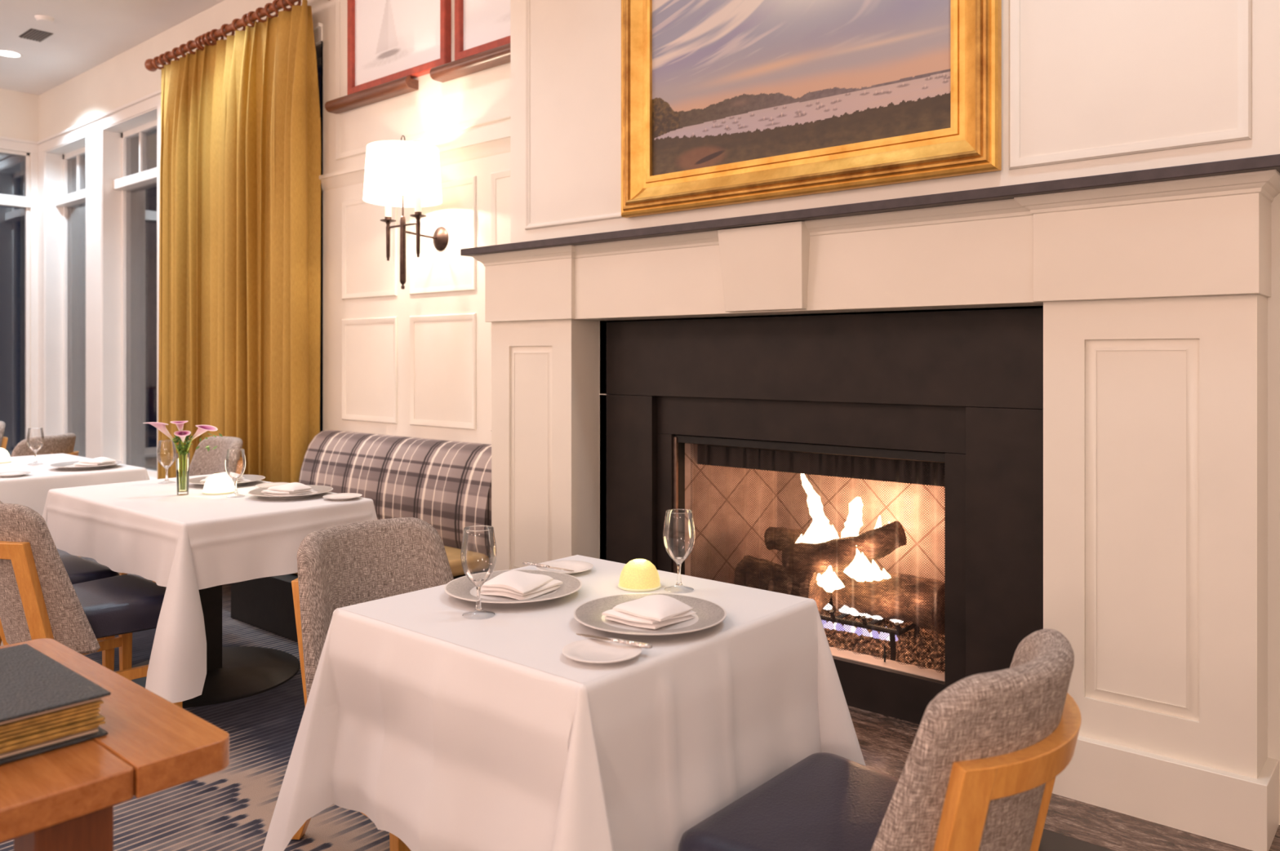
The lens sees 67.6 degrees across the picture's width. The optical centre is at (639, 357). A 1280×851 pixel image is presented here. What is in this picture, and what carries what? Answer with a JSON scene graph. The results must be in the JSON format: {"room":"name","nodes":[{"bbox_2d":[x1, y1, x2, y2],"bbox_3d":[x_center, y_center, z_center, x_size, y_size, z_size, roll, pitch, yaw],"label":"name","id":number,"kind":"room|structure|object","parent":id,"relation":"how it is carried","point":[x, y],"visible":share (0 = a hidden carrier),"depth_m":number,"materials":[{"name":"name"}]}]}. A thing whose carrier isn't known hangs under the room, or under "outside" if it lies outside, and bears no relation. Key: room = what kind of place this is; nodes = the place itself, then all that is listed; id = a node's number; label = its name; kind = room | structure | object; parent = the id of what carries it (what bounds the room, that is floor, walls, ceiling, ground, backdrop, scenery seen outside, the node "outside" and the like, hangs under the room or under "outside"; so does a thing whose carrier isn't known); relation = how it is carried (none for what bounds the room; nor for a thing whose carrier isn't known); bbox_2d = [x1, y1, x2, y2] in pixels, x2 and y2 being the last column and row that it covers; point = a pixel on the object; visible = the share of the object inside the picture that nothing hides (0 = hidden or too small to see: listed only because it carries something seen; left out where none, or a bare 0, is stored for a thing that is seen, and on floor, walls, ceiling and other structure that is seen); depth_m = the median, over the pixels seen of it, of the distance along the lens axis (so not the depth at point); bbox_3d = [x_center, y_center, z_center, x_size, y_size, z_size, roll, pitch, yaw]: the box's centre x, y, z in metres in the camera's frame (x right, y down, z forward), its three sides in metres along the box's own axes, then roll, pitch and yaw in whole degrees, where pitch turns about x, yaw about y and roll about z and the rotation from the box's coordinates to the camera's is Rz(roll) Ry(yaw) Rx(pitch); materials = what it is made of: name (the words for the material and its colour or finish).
{"room":"restaurant","nodes":[
{"label":"restaurant","id":0,"kind":"room"},
{"bbox_2d":[0,88,39,441],"bbox_3d":[-8.710,-0.645,6.572,0.300,3.930,8.620,0,0,41],"label":"wall","id":1,"kind":"structure","parent":0,"point":[19,111],"depth_m":9.44,"materials":[{"name":"paint"}]},
{"bbox_2d":[0,149,31,439],"bbox_3d":[-6.722,-0.492,8.704,0.100,3.065,2.045,0,0,41],"label":"window","id":2,"kind":"structure","parent":1,"relation":"in","point":[6,200],"depth_m":9.46,"materials":[{"name":"white paint"}]},
{"bbox_2d":[0,136,38,437],"bbox_3d":[-8.683,-0.410,6.351,0.030,3.460,8.320,0,0,41],"label":"trim","id":3,"kind":"structure","parent":1,"relation":"attached to","point":[6,143],"depth_m":9.47,"materials":[{"name":"white paint"}]},
{"bbox_2d":[0,0,224,95],"bbox_3d":[-3.413,-2.670,2.273,13.740,0.120,9.400,0,0,41],"label":"ceiling","id":4,"kind":"structure","parent":0,"point":[86,34],"depth_m":7.67,"materials":[{"name":"paint"}]},
{"bbox_2d":[0,49,22,57],"bbox_3d":[-5.428,-2.608,8.210,0.216,0.004,0.216,0,0,41],"label":"recessed light","id":5,"kind":"object","parent":4,"relation":"in","point":[11,54],"visible":1,"depth_m":8.22,"materials":[{"name":"white paint"}]},
{"bbox_2d":[18,28,53,41],"bbox_3d":[-4.887,-2.611,7.731,0.340,0.015,0.190,0,0,41],"label":"ceiling vent","id":6,"kind":"object","parent":4,"relation":"in","point":[33,34],"visible":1,"depth_m":7.72,"materials":[{"name":"grey"}]},
{"bbox_2d":[34,14,54,23],"bbox_3d":[-4.576,-2.596,7.343,0.130,0.028,0.130,0,0,41],"label":"smoke detector","id":7,"kind":"object","parent":4,"relation":"attached to","point":[41,18],"visible":1,"depth_m":7.31,"materials":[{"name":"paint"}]},
{"bbox_2d":[36,0,323,479],"bbox_3d":[-3.977,-0.645,7.971,5.360,3.930,0.330,0,0,41],"label":"wall","id":8,"kind":"structure","parent":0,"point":[122,79],"depth_m":8.50,"materials":[{"name":"paint"}]},
{"bbox_2d":[44,135,85,457],"bbox_3d":[-5.368,-0.492,9.136,1.070,3.065,0.235,0,0,41],"label":"window","id":9,"kind":"structure","parent":8,"relation":"attached to","point":[64,164],"depth_m":9.42,"materials":[{"name":"white paint"}]},
{"bbox_2d":[102,107,156,479],"bbox_3d":[-4.253,-0.492,8.178,1.150,3.065,0.235,0,0,41],"label":"window","id":10,"kind":"structure","parent":8,"relation":"attached to","point":[129,145],"depth_m":8.47,"materials":[{"name":"white paint"}]},
{"bbox_2d":[144,0,299,71],"bbox_3d":[-2.848,-2.280,6.691,2.540,0.100,0.200,0,0,41],"label":"curtain rod","id":11,"kind":"object","parent":8,"relation":"attached to","point":[148,64],"visible":0.73,"depth_m":6.68,"materials":[{"name":"brown wood"}]},
{"bbox_2d":[152,56,166,69],"bbox_3d":[-3.700,-2.268,7.357,0.020,0.100,0.100,0,0,41],"label":"curtain ring","id":12,"kind":"object","parent":11,"relation":"hanging from","point":[156,57],"visible":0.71,"depth_m":7.33,"materials":[{"name":"brown wood"}]},
{"bbox_2d":[157,0,320,483],"bbox_3d":[-2.868,-0.463,6.666,2.163,3.526,0.268,0,0,41],"label":"curtain","id":13,"kind":"object","parent":12,"relation":"hanging from","point":[240,200],"visible":0.77,"depth_m":6.37,"materials":[{"name":"gold fabric"}]},
{"bbox_2d":[171,47,185,60],"bbox_3d":[-3.449,-2.268,7.142,0.020,0.100,0.100,0,0,41],"label":"curtain ring","id":14,"kind":"object","parent":11,"relation":"hanging from","point":[175,48],"visible":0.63,"depth_m":7.11,"materials":[{"name":"brown wood"}]},
{"bbox_2d":[186,40,199,53],"bbox_3d":[-3.267,-2.268,6.985,0.020,0.100,0.100,0,0,41],"label":"curtain ring","id":15,"kind":"object","parent":11,"relation":"hanging from","point":[188,42],"visible":0.56,"depth_m":6.96,"materials":[{"name":"brown wood"}]},
{"bbox_2d":[204,31,218,45],"bbox_3d":[-3.047,-2.268,6.796,0.020,0.100,0.100,0,0,41],"label":"curtain ring","id":16,"kind":"object","parent":11,"relation":"hanging from","point":[206,34],"visible":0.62,"depth_m":6.77,"materials":[{"name":"brown wood"}]},
{"bbox_2d":[209,28,223,43],"bbox_3d":[-2.986,-2.268,6.744,0.020,0.100,0.100,0,0,41],"label":"curtain ring","id":17,"kind":"object","parent":11,"relation":"hanging from","point":[212,31],"visible":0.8,"depth_m":6.72,"materials":[{"name":"brown wood"}]},
{"bbox_2d":[220,23,235,37],"bbox_3d":[-2.865,-2.268,6.640,0.020,0.100,0.100,0,0,41],"label":"curtain ring","id":18,"kind":"object","parent":11,"relation":"hanging from","point":[224,25],"visible":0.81,"depth_m":6.61,"materials":[{"name":"brown wood"}]},
{"bbox_2d":[231,17,245,31],"bbox_3d":[-2.744,-2.268,6.536,0.020,0.100,0.100,0,0,41],"label":"curtain ring","id":19,"kind":"object","parent":11,"relation":"hanging from","point":[234,20],"visible":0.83,"depth_m":6.51,"materials":[{"name":"brown wood"}]},
{"bbox_2d":[241,13,254,26],"bbox_3d":[-2.638,-2.268,6.444,0.020,0.100,0.100,0,0,41],"label":"curtain ring","id":20,"kind":"object","parent":11,"relation":"hanging from","point":[244,15],"visible":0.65,"depth_m":6.42,"materials":[{"name":"brown wood"}]},
{"bbox_2d":[246,11,260,26],"bbox_3d":[-2.584,-2.268,6.399,0.020,0.100,0.100,0,0,41],"label":"curtain ring","id":21,"kind":"object","parent":11,"relation":"hanging from","point":[250,13],"visible":0.6,"depth_m":6.37,"materials":[{"name":"brown wood"}]},
{"bbox_2d":[254,7,268,22],"bbox_3d":[-2.501,-2.268,6.327,0.020,0.100,0.100,0,0,41],"label":"curtain ring","id":22,"kind":"object","parent":11,"relation":"hanging from","point":[258,9],"visible":0.71,"depth_m":6.30,"materials":[{"name":"brown wood"}]},
{"bbox_2d":[264,2,278,18],"bbox_3d":[-2.410,-2.268,6.249,0.020,0.100,0.100,0,0,41],"label":"curtain ring","id":23,"kind":"object","parent":11,"relation":"hanging from","point":[267,5],"visible":0.73,"depth_m":6.22,"materials":[{"name":"brown wood"}]},
{"bbox_2d":[271,0,286,13],"bbox_3d":[-2.334,-2.268,6.184,0.020,0.100,0.100,0,0,41],"label":"curtain ring","id":24,"kind":"object","parent":11,"relation":"hanging from","point":[274,2],"visible":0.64,"depth_m":6.15,"materials":[{"name":"brown wood"}]},
{"bbox_2d":[280,0,294,11],"bbox_3d":[-2.258,-2.268,6.119,0.020,0.100,0.100,0,0,41],"label":"curtain ring","id":25,"kind":"object","parent":11,"relation":"hanging from","point":[282,6],"visible":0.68,"depth_m":6.10,"materials":[{"name":"brown wood"}]},
{"bbox_2d":[315,41,323,431],"bbox_3d":[-2.751,-0.492,6.888,2.090,3.065,0.235,0,0,41],"label":"window","id":26,"kind":"structure","parent":8,"relation":"attached to","point":[317,46],"depth_m":6.37,"materials":[{"name":"white paint"}]},
{"bbox_2d":[0,548,390,850],"bbox_3d":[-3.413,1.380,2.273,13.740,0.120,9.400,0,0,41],"label":"rug","id":27,"kind":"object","parent":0,"point":[232,808],"depth_m":2.87,"materials":[{"name":"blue carpet"}]},
{"bbox_2d":[0,421,8,449],"bbox_3d":[-5.035,0.901,7.033,0.559,0.838,0.619,0,0,21],"label":"dining chair","id":28,"kind":"object","parent":27,"relation":"on","point":[3,441],"visible":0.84,"depth_m":7.14,"materials":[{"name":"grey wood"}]},
{"bbox_2d":[10,433,80,557],"bbox_3d":[-3.882,0.901,5.977,0.619,0.838,0.559,0,0,9],"label":"dining chair","id":29,"kind":"object","parent":27,"relation":"on","point":[64,443],"visible":0.3,"depth_m":5.85,"materials":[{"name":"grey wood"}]},
{"bbox_2d":[0,555,119,671],"bbox_3d":[-2.484,0.901,3.799,0.559,0.838,0.619,0,0,41],"label":"dining chair","id":30,"kind":"object","parent":27,"relation":"on","point":[79,570],"visible":0.28,"depth_m":3.84,"materials":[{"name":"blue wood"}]},
{"bbox_2d":[0,501,182,708],"bbox_3d":[-2.026,0.901,3.419,0.559,0.838,0.619,0,0,41],"label":"dining chair","id":31,"kind":"object","parent":27,"relation":"on","point":[39,600],"visible":0.77,"depth_m":3.19,"materials":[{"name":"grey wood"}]},
{"bbox_2d":[0,638,229,850],"bbox_3d":[-1.501,0.948,1.025,0.797,0.745,1.800,0,0,41],"label":"table","id":32,"kind":"object","parent":27,"relation":"on","point":[62,799],"visible":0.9,"depth_m":1.36,"materials":[{"name":"brown wood"}]},
{"bbox_2d":[0,644,111,764],"bbox_3d":[-1.033,0.541,1.476,0.379,0.065,0.263,0,0,41],"label":"book","id":33,"kind":"object","parent":32,"relation":"on","point":[46,705],"visible":1,"depth_m":1.43,"materials":[{"name":"black leather"}]},
{"bbox_2d":[119,435,243,582],"bbox_3d":[-2.645,0.901,5.576,0.559,0.838,0.619,0,0,41],"label":"dining chair","id":34,"kind":"object","parent":27,"relation":"on","point":[204,462],"visible":0.29,"depth_m":5.77,"materials":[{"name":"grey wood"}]},
{"bbox_2d":[131,585,299,708],"bbox_3d":[-1.800,0.945,3.955,1.267,0.751,0.740,0,0,41],"label":"table","id":35,"kind":"object","parent":27,"relation":"on","point":[233,673],"visible":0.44,"depth_m":3.93,"materials":[{"name":"black metal"}]},
{"bbox_2d":[42,474,377,703],"bbox_3d":[-1.795,0.844,3.908,1.487,0.559,0.953,0,0,41],"label":"tablecloth","id":36,"kind":"object","parent":35,"relation":"on","point":[187,544],"visible":0.73,"depth_m":3.47,"materials":[{"name":"white fabric"}]},
{"bbox_2d":[156,440,176,483],"bbox_3d":[-2.126,0.469,4.293,0.077,0.191,0.077,0,0,-31],"label":"wine glass","id":37,"kind":"object","parent":36,"relation":"on","point":[166,467],"visible":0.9,"depth_m":4.30,"materials":[{"name":"white"}]},
{"bbox_2d":[156,440,176,468],"bbox_3d":[-2.126,0.438,4.293,0.078,0.129,0.078,0,0,41],"label":"bowl","id":38,"kind":"object","parent":37,"relation":"on","point":[159,442],"depth_m":4.30,"materials":[{"name":"clear glass"}]},
{"bbox_2d":[172,430,222,495],"bbox_3d":[-1.816,0.426,3.934,0.200,0.276,0.092,0,0,-8],"label":"flower vase","id":39,"kind":"object","parent":36,"relation":"on","point":[180,447],"visible":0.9,"depth_m":3.93,"materials":[{"name":"clear glass"}]},
{"bbox_2d":[142,422,182,489],"bbox_3d":[-1.958,0.405,3.914,0.141,0.278,0.070,0,0,-34],"label":"calla lily","id":40,"kind":"object","parent":39,"relation":"in","point":[161,427],"visible":1,"depth_m":3.91,"materials":[{"name":"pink plant"}]},
{"bbox_2d":[169,421,187,457],"bbox_3d":[-1.868,0.401,3.868,0.067,0.286,0.122,0,0,-34],"label":"calla lily","id":41,"kind":"object","parent":39,"relation":"in","point":[180,424],"visible":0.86,"depth_m":3.87,"materials":[{"name":"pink plant"}]},
{"bbox_2d":[173,431,191,490],"bbox_3d":[-1.842,0.421,3.866,0.065,0.247,0.130,0,0,-7],"label":"calla lily","id":42,"kind":"object","parent":39,"relation":"in","point":[182,434],"visible":1,"depth_m":3.88,"materials":[{"name":"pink plant"}]},
{"bbox_2d":[183,425,217,489],"bbox_3d":[-1.790,0.411,3.905,0.164,0.267,0.081,0,0,41],"label":"calla lily","id":43,"kind":"object","parent":39,"relation":"in","point":[202,429],"visible":1,"depth_m":3.91,"materials":[{"name":"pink plant"}]},
{"bbox_2d":[202,473,235,494],"bbox_3d":[-1.754,0.525,3.982,0.127,0.078,0.127,0,0,41],"label":"table lamp","id":44,"kind":"object","parent":36,"relation":"on","point":[218,483],"visible":0.94,"depth_m":3.94,"materials":[{"name":"white"}]},
{"bbox_2d":[189,475,265,485],"bbox_3d":[-1.841,0.553,4.251,0.324,0.023,0.324,0,0,12],"label":"charger plate","id":45,"kind":"object","parent":36,"relation":"on","point":[247,478],"visible":0.44,"depth_m":4.29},
{"bbox_2d":[200,471,244,484],"bbox_3d":[-1.854,0.535,4.254,0.148,0.044,0.146,0,0,-5],"label":"napkin","id":46,"kind":"object","parent":45,"relation":"on","point":[233,474],"visible":0.19,"depth_m":4.24,"materials":[{"name":"white fabric"}]},
{"bbox_2d":[225,448,245,497],"bbox_3d":[-1.639,0.469,3.874,0.077,0.191,0.077,0,0,-31],"label":"wine glass","id":47,"kind":"object","parent":36,"relation":"on","point":[235,479],"visible":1,"depth_m":3.88,"materials":[{"name":"white"}]},
{"bbox_2d":[225,448,245,480],"bbox_3d":[-1.639,0.438,3.874,0.078,0.129,0.078,0,0,41],"label":"bowl","id":48,"kind":"object","parent":47,"relation":"on","point":[242,450],"depth_m":3.89,"materials":[{"name":"clear glass"}]},
{"bbox_2d":[255,482,288,488],"bbox_3d":[-1.583,0.557,4.135,0.150,0.014,0.150,0,0,41],"label":"bread plate","id":49,"kind":"object","parent":36,"relation":"on","point":[273,484],"visible":0.51,"depth_m":4.17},
{"bbox_2d":[248,484,333,499],"bbox_3d":[-1.419,0.553,3.888,0.324,0.023,0.324,0,0,-11],"label":"charger plate","id":50,"kind":"object","parent":36,"relation":"on","point":[317,489],"visible":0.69,"depth_m":3.87,"materials":[{"name":"ceramic"}]},
{"bbox_2d":[261,482,313,496],"bbox_3d":[-1.430,0.535,3.890,0.148,0.044,0.146,0,0,18],"label":"napkin","id":51,"kind":"object","parent":50,"relation":"on","point":[294,488],"visible":0.99,"depth_m":3.84,"materials":[{"name":"white fabric"}]},
{"bbox_2d":[322,493,362,500],"bbox_3d":[-1.184,0.557,3.805,0.150,0.014,0.150,0,0,41],"label":"bread plate","id":52,"kind":"object","parent":36,"relation":"on","point":[341,496],"visible":1,"depth_m":3.82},
{"bbox_2d":[231,430,491,642],"bbox_3d":[-1.571,0.886,5.066,1.735,0.868,0.998,0,0,41],"label":"banquette","id":53,"kind":"object","parent":27,"relation":"on","point":[445,485],"visible":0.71,"depth_m":4.97,"materials":[{"name":"grey fabric"}]},
{"bbox_2d":[291,517,453,850],"bbox_3d":[-0.621,0.901,2.610,0.619,0.838,0.559,0,0,41],"label":"dining chair","id":54,"kind":"object","parent":27,"relation":"on","point":[350,564],"visible":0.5,"depth_m":2.71,"materials":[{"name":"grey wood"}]},
{"bbox_2d":[460,154,1279,850],"bbox_3d":[0.693,0.400,3.830,3.340,1.840,0.885,0,0,41],"label":"fireplace","id":55,"kind":"object","parent":27,"relation":"on","point":[1102,448],"depth_m":3.17,"materials":[{"name":"paint"}]},
{"bbox_2d":[690,444,809,596],"bbox_3d":[0.446,0.766,4.035,0.602,0.762,0.026,0,0,41],"label":"fire screen","id":56,"kind":"object","parent":55,"relation":"on","point":[705,447],"visible":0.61,"depth_m":4.01,"materials":[{"name":"brown"}]},
{"bbox_2d":[733,555,831,612],"bbox_3d":[0.602,0.957,4.030,0.386,0.205,0.191,0,0,45],"label":"log","id":57,"kind":"object","parent":55,"relation":"on","point":[803,591],"visible":0.38,"depth_m":3.94,"materials":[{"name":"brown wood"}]},
{"bbox_2d":[697,444,944,486],"bbox_3d":[0.699,0.398,3.875,1.210,0.155,0.010,0,0,41],"label":"hood","id":58,"kind":"object","parent":55,"relation":"attached to","point":[859,458],"depth_m":3.83,"materials":[{"name":"black metal"}]},
{"bbox_2d":[795,473,903,641],"bbox_3d":[0.824,0.791,3.880,0.539,0.599,0.196,0,0,39],"label":"fire","id":59,"kind":"object","parent":55,"relation":"on","point":[859,571],"visible":0.43,"depth_m":3.86,"materials":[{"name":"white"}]},
{"bbox_2d":[460,154,1279,257],"bbox_3d":[0.503,-0.504,3.609,3.340,0.032,0.300,0,0,41],"label":"mantel shelf","id":60,"kind":"object","parent":55,"relation":"attached to","point":[1268,166],"depth_m":3.09,"materials":[{"name":"wood"}]},
{"bbox_2d":[808,453,944,673],"bbox_3d":[0.906,0.766,3.641,0.599,0.762,0.026,0,0,41],"label":"fire screen","id":61,"kind":"object","parent":55,"relation":"on","point":[810,454],"visible":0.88,"depth_m":3.62,"materials":[{"name":"brown"}]},
{"bbox_2d":[818,607,944,671],"bbox_3d":[0.807,1.123,3.978,1.200,0.149,0.346,0,0,41],"label":"gravel","id":62,"kind":"object","parent":55,"relation":"in","point":[859,647],"visible":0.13,"depth_m":3.76,"materials":[{"name":"gravel"}]},
{"bbox_2d":[831,573,944,635],"bbox_3d":[1.013,0.954,3.808,0.207,0.202,0.481,0,0,-39],"label":"log","id":63,"kind":"object","parent":55,"relation":"on","point":[859,609],"visible":0.34,"depth_m":3.71,"materials":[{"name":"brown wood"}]},
{"bbox_3d":[0.749,0.967,4.009,0.222,0.158,0.307,0,0,41],"label":"log","id":64,"kind":"object","parent":55,"relation":"on","visible":0},
{"bbox_2d":[764,527,840,551],"bbox_3d":[0.705,0.798,4.105,0.331,0.126,0.119,0,0,31],"label":"log","id":65,"kind":"object","parent":64,"relation":"on","point":[776,531],"visible":0.31,"depth_m":4.12,"materials":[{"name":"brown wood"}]},
{"bbox_2d":[782,520,906,575],"bbox_3d":[0.829,0.792,3.877,0.506,0.302,0.164,0,0,30],"label":"log","id":66,"kind":"object","parent":64,"relation":"on","point":[787,567],"visible":0.44,"depth_m":3.81,"materials":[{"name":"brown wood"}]},
{"bbox_2d":[677,629,1081,850],"bbox_3d":[0.452,0.901,1.721,0.619,0.838,0.559,0,0,41],"label":"dining chair","id":67,"kind":"object","parent":27,"relation":"on","point":[987,754],"visible":1,"depth_m":1.49,"materials":[{"name":"fabric"}]},
{"bbox_3d":[-3.208,0.945,4.971,1.127,0.751,0.732,0,0,41],"label":"table","id":68,"kind":"object","parent":27,"relation":"on","visible":0},
{"bbox_2d":[0,453,149,516],"bbox_3d":[-3.208,0.768,4.968,1.353,0.406,0.965,0,0,41],"label":"tablecloth","id":69,"kind":"object","parent":68,"relation":"on","point":[31,490],"visible":0.44,"depth_m":4.67,"materials":[{"name":"white fabric"}]},
{"bbox_2d":[0,448,11,463],"bbox_3d":[-3.445,0.525,5.121,0.127,0.078,0.127,0,0,41],"label":"table lamp","id":70,"kind":"object","parent":69,"relation":"on","point":[5,457],"visible":1,"depth_m":5.11,"materials":[{"name":"white"}]},
{"bbox_2d":[0,471,30,477],"bbox_3d":[-2.982,0.557,4.539,0.150,0.014,0.150,0,0,41],"label":"bread plate","id":71,"kind":"object","parent":69,"relation":"on","point":[9,474],"visible":1,"depth_m":4.55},
{"bbox_2d":[26,427,44,464],"bbox_3d":[-3.187,0.469,5.038,0.077,0.191,0.077,0,0,-31],"label":"wine glass","id":72,"kind":"object","parent":69,"relation":"on","point":[35,451],"visible":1,"depth_m":5.04,"materials":[{"name":"white"}]},
{"bbox_2d":[26,428,44,451],"bbox_3d":[-3.187,0.438,5.038,0.078,0.129,0.078,0,0,41],"label":"bowl","id":73,"kind":"object","parent":72,"relation":"on","point":[28,430],"depth_m":5.04,"materials":[{"name":"clear glass"}]},
{"bbox_2d":[49,460,122,470],"bbox_3d":[-2.824,0.553,4.877,0.324,0.023,0.324,0,0,29],"label":"charger plate","id":74,"kind":"object","parent":69,"relation":"on","point":[68,465],"visible":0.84,"depth_m":4.83,"materials":[{"name":"ceramic"}]},
{"bbox_2d":[73,457,117,466],"bbox_3d":[-2.783,0.535,4.893,0.148,0.044,0.146,0,0,6],"label":"napkin","id":75,"kind":"object","parent":74,"relation":"on","point":[99,461],"visible":0.89,"depth_m":4.84,"materials":[{"name":"white fabric"}]},
{"bbox_2d":[323,0,510,558],"bbox_3d":[-1.092,-0.645,5.505,2.230,3.930,0.312,0,0,41],"label":"wall","id":76,"kind":"structure","parent":0,"point":[415,361],"depth_m":5.49,"materials":[{"name":"paint"}]},
{"bbox_2d":[324,75,418,113],"bbox_3d":[-1.613,-1.565,5.703,0.840,0.070,0.090,0,0,41],"label":"wooden rail","id":77,"kind":"object","parent":76,"relation":"attached to","point":[404,85],"visible":1,"depth_m":5.64,"materials":[{"name":"brown wood"}]},
{"bbox_2d":[346,0,451,94],"bbox_3d":[-1.420,-2.033,5.567,0.960,0.855,0.044,0,0,41],"label":"framed print","id":78,"kind":"object","parent":76,"relation":"attached to","point":[388,40],"visible":1,"depth_m":5.59,"materials":[{"name":"red wood"}]},
{"bbox_2d":[363,135,448,289],"bbox_3d":[-1.260,-0.780,5.156,0.414,0.830,0.460,0,0,41],"label":"wall sconce","id":79,"kind":"object","parent":76,"relation":"attached to","point":[402,174],"visible":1,"depth_m":5.01,"materials":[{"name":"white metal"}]},
{"bbox_2d":[319,132,510,191],"bbox_3d":[-1.215,-1.113,5.477,2.148,0.097,0.154,0,0,41],"label":"trim","id":80,"kind":"structure","parent":76,"relation":"attached to","point":[500,144],"depth_m":5.21,"materials":[{"name":"paint"}]},
{"bbox_2d":[429,43,510,82],"bbox_3d":[-0.824,-1.565,5.026,0.800,0.070,0.090,0,0,41],"label":"wooden rail","id":81,"kind":"object","parent":76,"relation":"attached to","point":[499,55],"visible":0.69,"depth_m":5.05,"materials":[{"name":"brown wood"}]},
{"bbox_2d":[454,0,510,60],"bbox_3d":[-0.633,-2.033,4.891,0.955,0.855,0.044,0,0,41],"label":"framed print","id":82,"kind":"object","parent":76,"relation":"attached to","point":[480,25],"visible":0.55,"depth_m":5.08,"materials":[{"name":"paper"}]},
{"bbox_2d":[510,0,1279,825],"bbox_3d":[1.837,-0.645,2.916,6.213,3.930,0.422,0,0,41],"label":"wall","id":83,"kind":"structure","parent":0,"point":[1090,87],"depth_m":3.06,"materials":[{"name":"paint"}]},
{"bbox_2d":[621,0,1001,217],"bbox_3d":[0.550,-1.330,3.705,1.669,1.412,0.066,0,0,41],"label":"framed painting","id":84,"kind":"object","parent":83,"relation":"attached to","point":[724,102],"visible":1,"depth_m":3.67,"materials":[{"name":"gold metal"}]},
{"bbox_2d":[847,706,1279,850],"bbox_3d":[0.747,1.318,3.325,2.800,0.004,0.505,0,0,41],"label":"floor","id":85,"kind":"structure","parent":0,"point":[886,743],"depth_m":2.72,"materials":[{"name":"wood"}]},
{"bbox_2d":[1038,829,1113,850],"bbox_3d":[1.356,1.318,2.500,5.200,0.004,0.860,0,0,41],"label":"rug","id":86,"kind":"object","parent":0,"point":[1050,841],"depth_m":2.58,"materials":[{"name":"carpet"}]},
{"bbox_3d":[-0.139,0.945,2.194,0.752,0.751,0.755,0,0,41],"label":"table","id":87,"kind":"object","parent":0,"visible":0},
{"bbox_2d":[262,555,866,850],"bbox_3d":[-0.151,0.867,2.194,1.109,0.603,1.096,0,0,41],"label":"tablecloth","id":88,"kind":"object","parent":87,"relation":"on","point":[447,731],"visible":0.85,"depth_m":1.90,"materials":[{"name":"white fabric"}]},
{"bbox_2d":[460,525,496,617],"bbox_3d":[-0.353,0.469,2.091,0.077,0.191,0.077,0,0,-31],"label":"wine glass","id":89,"kind":"object","parent":88,"relation":"on","point":[478,583],"visible":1,"depth_m":2.10,"materials":[{"name":"clear"}]},
{"bbox_2d":[460,526,496,586],"bbox_3d":[-0.353,0.438,2.091,0.078,0.129,0.078,0,0,41],"label":"bowl","id":90,"kind":"object","parent":89,"relation":"on","point":[479,582],"depth_m":2.11,"materials":[{"name":"clear glass"}]},
{"bbox_2d":[444,569,582,604],"bbox_3d":[-0.300,0.553,2.272,0.324,0.023,0.324,0,0,-34],"label":"charger plate","id":91,"kind":"object","parent":88,"relation":"on","point":[462,588],"visible":0.59,"depth_m":2.26,"materials":[{"name":"ceramic"}]},
{"bbox_2d":[480,570,562,599],"bbox_3d":[-0.287,0.535,2.272,0.148,0.044,0.146,0,0,32],"label":"napkin","id":92,"kind":"object","parent":91,"relation":"on","point":[515,584],"visible":0.98,"depth_m":2.23,"materials":[{"name":"white fabric"}]},
{"bbox_2d":[536,560,593,574],"bbox_3d":[-0.198,0.557,2.519,0.150,0.014,0.150,0,0,-17],"label":"bread plate","id":93,"kind":"object","parent":88,"relation":"on","point":[578,566],"visible":0.76,"depth_m":2.54,"materials":[{"name":"ceramic"}]},
{"bbox_2d":[522,561,573,572],"bbox_3d":[-0.239,0.547,2.494,0.172,0.008,0.016,0,0,35],"label":"butter knife","id":94,"kind":"object","parent":93,"relation":"on","point":[527,563],"visible":1,"depth_m":2.50,"materials":[{"name":"silver metal"}]},
{"bbox_2d":[562,638,641,663],"bbox_3d":[-0.071,0.557,1.802,0.150,0.014,0.150,0,0,41],"label":"bread plate","id":95,"kind":"object","parent":88,"relation":"on","point":[587,651],"visible":0.94,"depth_m":1.81,"materials":[{"name":"ceramic"}]},
{"bbox_2d":[576,634,652,648],"bbox_3d":[-0.052,0.547,1.847,0.172,0.008,0.016,0,0,30],"label":"butter knife","id":96,"kind":"object","parent":95,"relation":"on","point":[641,645],"visible":1,"depth_m":1.83,"materials":[{"name":"silver metal"}]},
{"bbox_2d":[617,559,661,591],"bbox_3d":[-0.001,0.532,2.350,0.106,0.065,0.106,0,0,41],"label":"table lamp","id":97,"kind":"object","parent":88,"relation":"on","point":[637,575],"visible":1,"depth_m":2.31,"materials":[{"name":"yellow"}]},
{"bbox_2d":[573,593,726,635],"bbox_3d":[0.021,0.553,2.030,0.324,0.023,0.324,0,0,23],"label":"charger plate","id":98,"kind":"object","parent":88,"relation":"on","point":[708,614],"visible":0.62,"depth_m":2.02,"materials":[{"name":"ceramic"}]},
{"bbox_2d":[601,595,696,629],"bbox_3d":[0.023,0.535,2.029,0.148,0.044,0.146,0,0,38],"label":"napkin","id":99,"kind":"object","parent":98,"relation":"on","point":[653,611],"visible":1,"depth_m":1.99,"materials":[{"name":"white fabric"}]},
{"bbox_2d":[662,509,694,591],"bbox_3d":[0.095,0.469,2.320,0.078,0.191,0.078,0,0,-17],"label":"wine glass","id":100,"kind":"object","parent":88,"relation":"on","point":[678,561],"visible":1,"depth_m":2.33,"materials":[{"name":"clear"}]},
{"bbox_2d":[662,509,694,564],"bbox_3d":[0.095,0.438,2.320,0.078,0.129,0.078,0,0,-17],"label":"bowl","id":101,"kind":"object","parent":100,"relation":"on","point":[677,560],"depth_m":2.34,"materials":[{"name":"clear glass"}]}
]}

